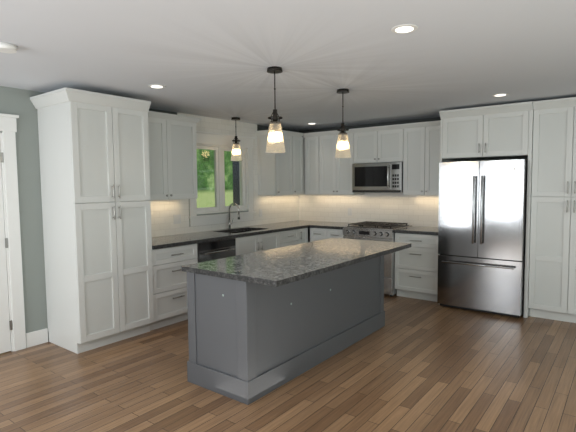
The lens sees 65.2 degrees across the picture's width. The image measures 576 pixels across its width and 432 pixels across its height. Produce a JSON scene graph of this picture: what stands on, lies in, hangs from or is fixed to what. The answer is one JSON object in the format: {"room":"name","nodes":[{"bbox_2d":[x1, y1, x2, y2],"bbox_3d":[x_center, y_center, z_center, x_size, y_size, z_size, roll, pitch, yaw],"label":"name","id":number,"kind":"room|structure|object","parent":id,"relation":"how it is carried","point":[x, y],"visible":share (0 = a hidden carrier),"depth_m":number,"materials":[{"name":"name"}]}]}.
{"room":"kitchen","nodes":[
{"label":"kitchen","id":0,"kind":"room"},
{"bbox_2d":[0,86,298,341],"bbox_3d":[-2.301,0.011,4.615,0.152,2.440,8.300,2,5,37],"label":"wall","id":1,"kind":"structure","parent":0,"point":[14,101],"depth_m":4.29,"materials":[{"name":"paint"}]},
{"bbox_2d":[0,113,25,353],"bbox_3d":[-2.856,0.196,3.849,0.205,2.190,1.070,2,5,37],"label":"door frame","id":2,"kind":"structure","parent":1,"relation":"attached to","point":[12,327],"depth_m":4.15,"materials":[{"name":"white paint"}]},
{"bbox_2d":[26,328,47,347],"bbox_3d":[-3.512,1.291,2.970,0.013,0.140,3.745,2,5,37],"label":"baseboard","id":3,"kind":"structure","parent":1,"relation":"attached to","point":[35,338],"depth_m":4.36,"materials":[{"name":"white paint"}]},
{"bbox_2d":[148,111,201,200],"bbox_3d":[-1.471,-0.672,5.211,0.397,0.965,0.922,2,5,37],"label":"wall cabinet","id":4,"kind":"object","parent":1,"relation":"attached to","point":[172,157],"visible":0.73,"depth_m":5.16,"materials":[{"name":"white paint"}]},
{"bbox_2d":[173,214,180,223],"bbox_3d":[-1.393,0.040,5.663,0.008,0.116,0.115,2,5,37],"label":"electrical outlet","id":5,"kind":"object","parent":1,"relation":"attached to","point":[176,219],"visible":1,"depth_m":5.66,"materials":[{"name":"white plastic"}]},
{"bbox_2d":[188,130,255,226],"bbox_3d":[-0.949,-0.521,6.315,0.190,1.240,1.280,2,5,37],"label":"window unit","id":6,"kind":"structure","parent":1,"relation":"in","point":[219,144],"depth_m":6.31,"materials":[{"name":"white paint"}]},
{"bbox_2d":[150,112,297,236],"bbox_3d":[-0.859,-0.582,6.340,0.007,1.525,3.442,2,5,37],"label":"backsplash","id":7,"kind":"structure","parent":1,"relation":"attached to","point":[278,208],"depth_m":6.33,"materials":[{"name":"tile"}]},
{"bbox_2d":[255,130,304,195],"bbox_3d":[0.001,-0.820,7.127,0.397,0.965,1.120,2,5,37],"label":"wall cabinet","id":8,"kind":"object","parent":1,"relation":"attached to","point":[281,174],"visible":0.81,"depth_m":6.83,"materials":[{"name":"white paint"}]},
{"bbox_2d":[0,293,575,431],"bbox_3d":[0.549,1.402,2.535,7.300,0.100,8.300,2,5,37],"label":"floor","id":9,"kind":"structure","parent":0,"point":[415,365],"depth_m":3.44,"materials":[{"name":"brown wood"}]},
{"bbox_2d":[30,87,153,353],"bbox_3d":[-1.893,0.050,4.465,0.682,2.375,0.857,2,5,37],"label":"pantry","id":10,"kind":"object","parent":9,"relation":"on","point":[95,181],"visible":1,"depth_m":4.24,"materials":[{"name":"white paint"}]},
{"bbox_2d":[150,243,197,330],"bbox_3d":[-1.449,0.753,5.109,0.654,0.875,0.616,2,5,37],"label":"base cabinet","id":11,"kind":"object","parent":9,"relation":"on","point":[170,290],"visible":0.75,"depth_m":4.88,"materials":[{"name":"white paint"}]},
{"bbox_2d":[197,238,235,262],"bbox_3d":[-1.065,0.719,5.594,0.672,0.868,0.610,2,5,37],"label":"dishwasher","id":12,"kind":"object","parent":9,"relation":"on","point":[215,250],"visible":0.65,"depth_m":5.37,"materials":[{"name":"black metal"}]},
{"bbox_2d":[228,230,278,255],"bbox_3d":[-0.616,0.669,6.193,0.654,0.875,0.878,2,5,37],"label":"base cabinet","id":13,"kind":"object","parent":9,"relation":"on","point":[254,243],"visible":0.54,"depth_m":5.97,"materials":[{"name":"white paint"}]},
{"bbox_2d":[152,220,322,249],"bbox_3d":[-0.596,0.210,6.198,0.652,0.040,3.443,2,5,37],"label":"countertop","id":14,"kind":"structure","parent":13,"relation":"on","point":[183,239],"depth_m":5.73,"materials":[{"name":"stone"}]},
{"bbox_2d":[228,203,239,228],"bbox_3d":[-0.736,0.001,6.261,0.225,0.372,0.107,2,5,37],"label":"faucet","id":15,"kind":"object","parent":14,"relation":"on","point":[229,223],"visible":1,"depth_m":6.28,"materials":[{"name":"silver metal"}]},
{"bbox_2d":[181,254,386,404],"bbox_3d":[0.125,0.804,4.162,0.642,0.876,2.177,2,5,37],"label":"kitchen island","id":16,"kind":"object","parent":9,"relation":"on","point":[262,323],"depth_m":3.43,"materials":[{"name":"grey paint"}]},
{"bbox_2d":[181,238,410,285],"bbox_3d":[0.226,0.352,4.046,0.940,0.040,2.210,2,5,37],"label":"island countertop","id":17,"kind":"structure","parent":16,"relation":"on","point":[281,266],"depth_m":3.64,"materials":[{"name":"grey stone"}]},
{"bbox_2d":[279,229,298,247],"bbox_3d":[-0.208,0.628,6.724,0.654,0.875,0.460,2,5,37],"label":"base cabinet","id":18,"kind":"object","parent":9,"relation":"on","point":[289,238],"visible":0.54,"depth_m":6.51,"materials":[{"name":"white paint"}]},
{"bbox_2d":[298,228,307,243],"bbox_3d":[0.006,0.607,7.004,0.654,0.875,0.242,2,5,37],"label":"base cabinet","id":19,"kind":"object","parent":9,"relation":"on","point":[303,235],"visible":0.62,"depth_m":6.82,"materials":[{"name":"white paint"}]},
{"bbox_2d":[310,228,343,241],"bbox_3d":[0.759,0.603,6.949,0.616,0.875,0.654,2,5,37],"label":"base cabinet","id":20,"kind":"object","parent":9,"relation":"on","point":[316,234],"visible":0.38,"depth_m":6.73,"materials":[{"name":"white paint"}]},
{"bbox_2d":[309,222,350,229],"bbox_3d":[0.761,0.147,6.913,0.600,0.040,0.653,2,5,37],"label":"countertop","id":21,"kind":"structure","parent":20,"relation":"on","point":[327,225],"depth_m":6.78,"materials":[{"name":"stone"}]},
{"bbox_2d":[343,221,411,295],"bbox_3d":[1.279,0.588,6.491,0.756,0.958,0.743,2,5,37],"label":"range","id":22,"kind":"object","parent":9,"relation":"on","point":[374,231],"visible":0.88,"depth_m":6.13,"materials":[{"name":"silver metal"}]},
{"bbox_2d":[394,233,438,301],"bbox_3d":[1.851,0.651,6.114,0.606,0.875,0.654,2,5,37],"label":"drawers","id":23,"kind":"object","parent":9,"relation":"on","point":[416,269],"visible":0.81,"depth_m":5.88,"materials":[{"name":"white paint"}]},
{"bbox_2d":[394,226,437,234],"bbox_3d":[1.848,0.194,6.085,0.608,0.040,0.649,2,5,37],"label":"countertop","id":24,"kind":"structure","parent":23,"relation":"on","point":[421,230],"depth_m":5.94,"materials":[{"name":"stone"}]},
{"bbox_2d":[437,159,527,316],"bbox_3d":[2.422,0.233,5.518,0.930,1.780,0.817,2,5,37],"label":"refrigerator","id":25,"kind":"object","parent":9,"relation":"on","point":[481,232],"visible":1,"depth_m":5.20,"materials":[{"name":"grey metal"}]},
{"bbox_2d":[438,101,533,317],"bbox_3d":[2.472,-0.083,5.550,1.010,2.405,0.702,2,5,37],"label":"surround","id":26,"kind":"object","parent":9,"relation":"on","point":[503,131],"visible":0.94,"depth_m":5.19,"materials":[{"name":"white paint"}]},
{"bbox_2d":[528,97,575,322],"bbox_3d":[3.203,-0.052,5.004,0.812,2.405,0.682,2,5,37],"label":"pantry","id":27,"kind":"object","parent":9,"relation":"on","point":[552,281],"visible":1,"depth_m":4.89,"materials":[{"name":"white paint"}]},
{"bbox_2d":[0,0,575,130],"bbox_3d":[0.524,-1.132,2.358,7.300,0.100,8.300,2,5,37],"label":"ceiling","id":28,"kind":"structure","parent":0,"point":[212,58],"depth_m":3.17,"materials":[{"name":"paint"}]},
{"bbox_2d":[0,42,17,53],"bbox_3d":[-1.814,-1.079,2.894,0.136,0.034,0.136,2,5,37],"label":"smoke detector","id":29,"kind":"object","parent":28,"relation":"attached to","point":[5,47],"visible":1,"depth_m":2.87,"materials":[{"name":"white paint"}]},
{"bbox_2d":[148,84,165,87],"bbox_3d":[-1.200,-1.184,4.120,0.156,0.008,0.156,2,5,37],"label":"recessed light","id":30,"kind":"object","parent":28,"relation":"in","point":[156,86],"visible":0.94,"depth_m":4.10,"materials":[{"name":"white paint"}]},
{"bbox_2d":[231,117,241,160],"bbox_3d":[-0.705,-1.041,6.126,0.160,0.579,0.160,2,5,37],"label":"light","id":31,"kind":"object","parent":28,"relation":"hanging from","point":[236,154],"visible":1,"depth_m":6.08,"materials":[{"name":"glass"}]},
{"bbox_2d":[266,66,284,152],"bbox_3d":[-0.102,-0.830,3.550,0.160,0.654,0.160,2,5,37],"label":"pendant light","id":32,"kind":"object","parent":28,"relation":"hanging from","point":[275,142],"visible":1,"depth_m":3.52,"materials":[{"name":"glass"}]},
{"bbox_2d":[335,88,350,157],"bbox_3d":[0.534,-0.894,4.377,0.160,0.654,0.160,2,5,37],"label":"pendant light","id":33,"kind":"object","parent":28,"relation":"hanging from","point":[342,149],"visible":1,"depth_m":4.34,"materials":[{"name":"glass"}]},
{"bbox_2d":[391,24,417,33],"bbox_3d":[0.685,-1.100,2.653,0.156,0.008,0.156,2,5,37],"label":"recessed light","id":34,"kind":"object","parent":28,"relation":"in","point":[403,28],"visible":1,"depth_m":2.64,"materials":[{"name":"white paint"}]},
{"bbox_2d":[492,93,507,96],"bbox_3d":[2.206,-1.256,4.682,0.156,0.008,0.156,2,5,37],"label":"recessed light","id":35,"kind":"object","parent":28,"relation":"in","point":[500,94],"visible":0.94,"depth_m":4.65,"materials":[{"name":"white paint"}]},
{"bbox_2d":[299,117,527,241],"bbox_3d":[3.073,-0.112,5.626,7.150,2.440,0.151,2,5,37],"label":"wall","id":36,"kind":"structure","parent":0,"point":[433,118],"depth_m":6.69,"materials":[{"name":"grey paint"}]},
{"bbox_2d":[348,208,351,215],"bbox_3d":[0.977,-0.066,7.130,0.070,0.116,0.008,2,5,37],"label":"electrical outlet","id":37,"kind":"object","parent":36,"relation":"attached to","point":[350,211],"visible":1,"depth_m":7.12,"materials":[{"name":"white plastic"}]},
{"bbox_2d":[298,192,438,226],"bbox_3d":[1.247,-0.132,6.927,2.610,0.505,0.008,2,5,37],"label":"backsplash","id":38,"kind":"structure","parent":36,"relation":"attached to","point":[416,210],"depth_m":6.89,"materials":[{"name":"tile"}]},
{"bbox_2d":[303,120,440,194],"bbox_3d":[1.248,-0.798,6.627,2.285,0.965,0.397,2,5,37],"label":"wall cabinets","id":39,"kind":"object","parent":36,"relation":"attached to","point":[414,148],"visible":0.83,"depth_m":6.40,"materials":[{"name":"white paint"}]},
{"bbox_2d":[352,162,402,192],"bbox_3d":[1.351,-0.554,6.535,0.758,0.420,0.446,2,5,37],"label":"microwave","id":40,"kind":"object","parent":39,"relation":"attached to","point":[386,177],"visible":0.94,"depth_m":6.37,"materials":[{"name":"silver metal"}]},
{"label":"outside","id":41,"kind":"structure","parent":0,"visible":0},
{"bbox_2d":[196,149,232,207],"bbox_3d":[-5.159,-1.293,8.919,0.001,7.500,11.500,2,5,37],"label":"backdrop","id":42,"kind":"structure","parent":41,"point":[208,195],"depth_m":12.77,"materials":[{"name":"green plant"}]}
]}

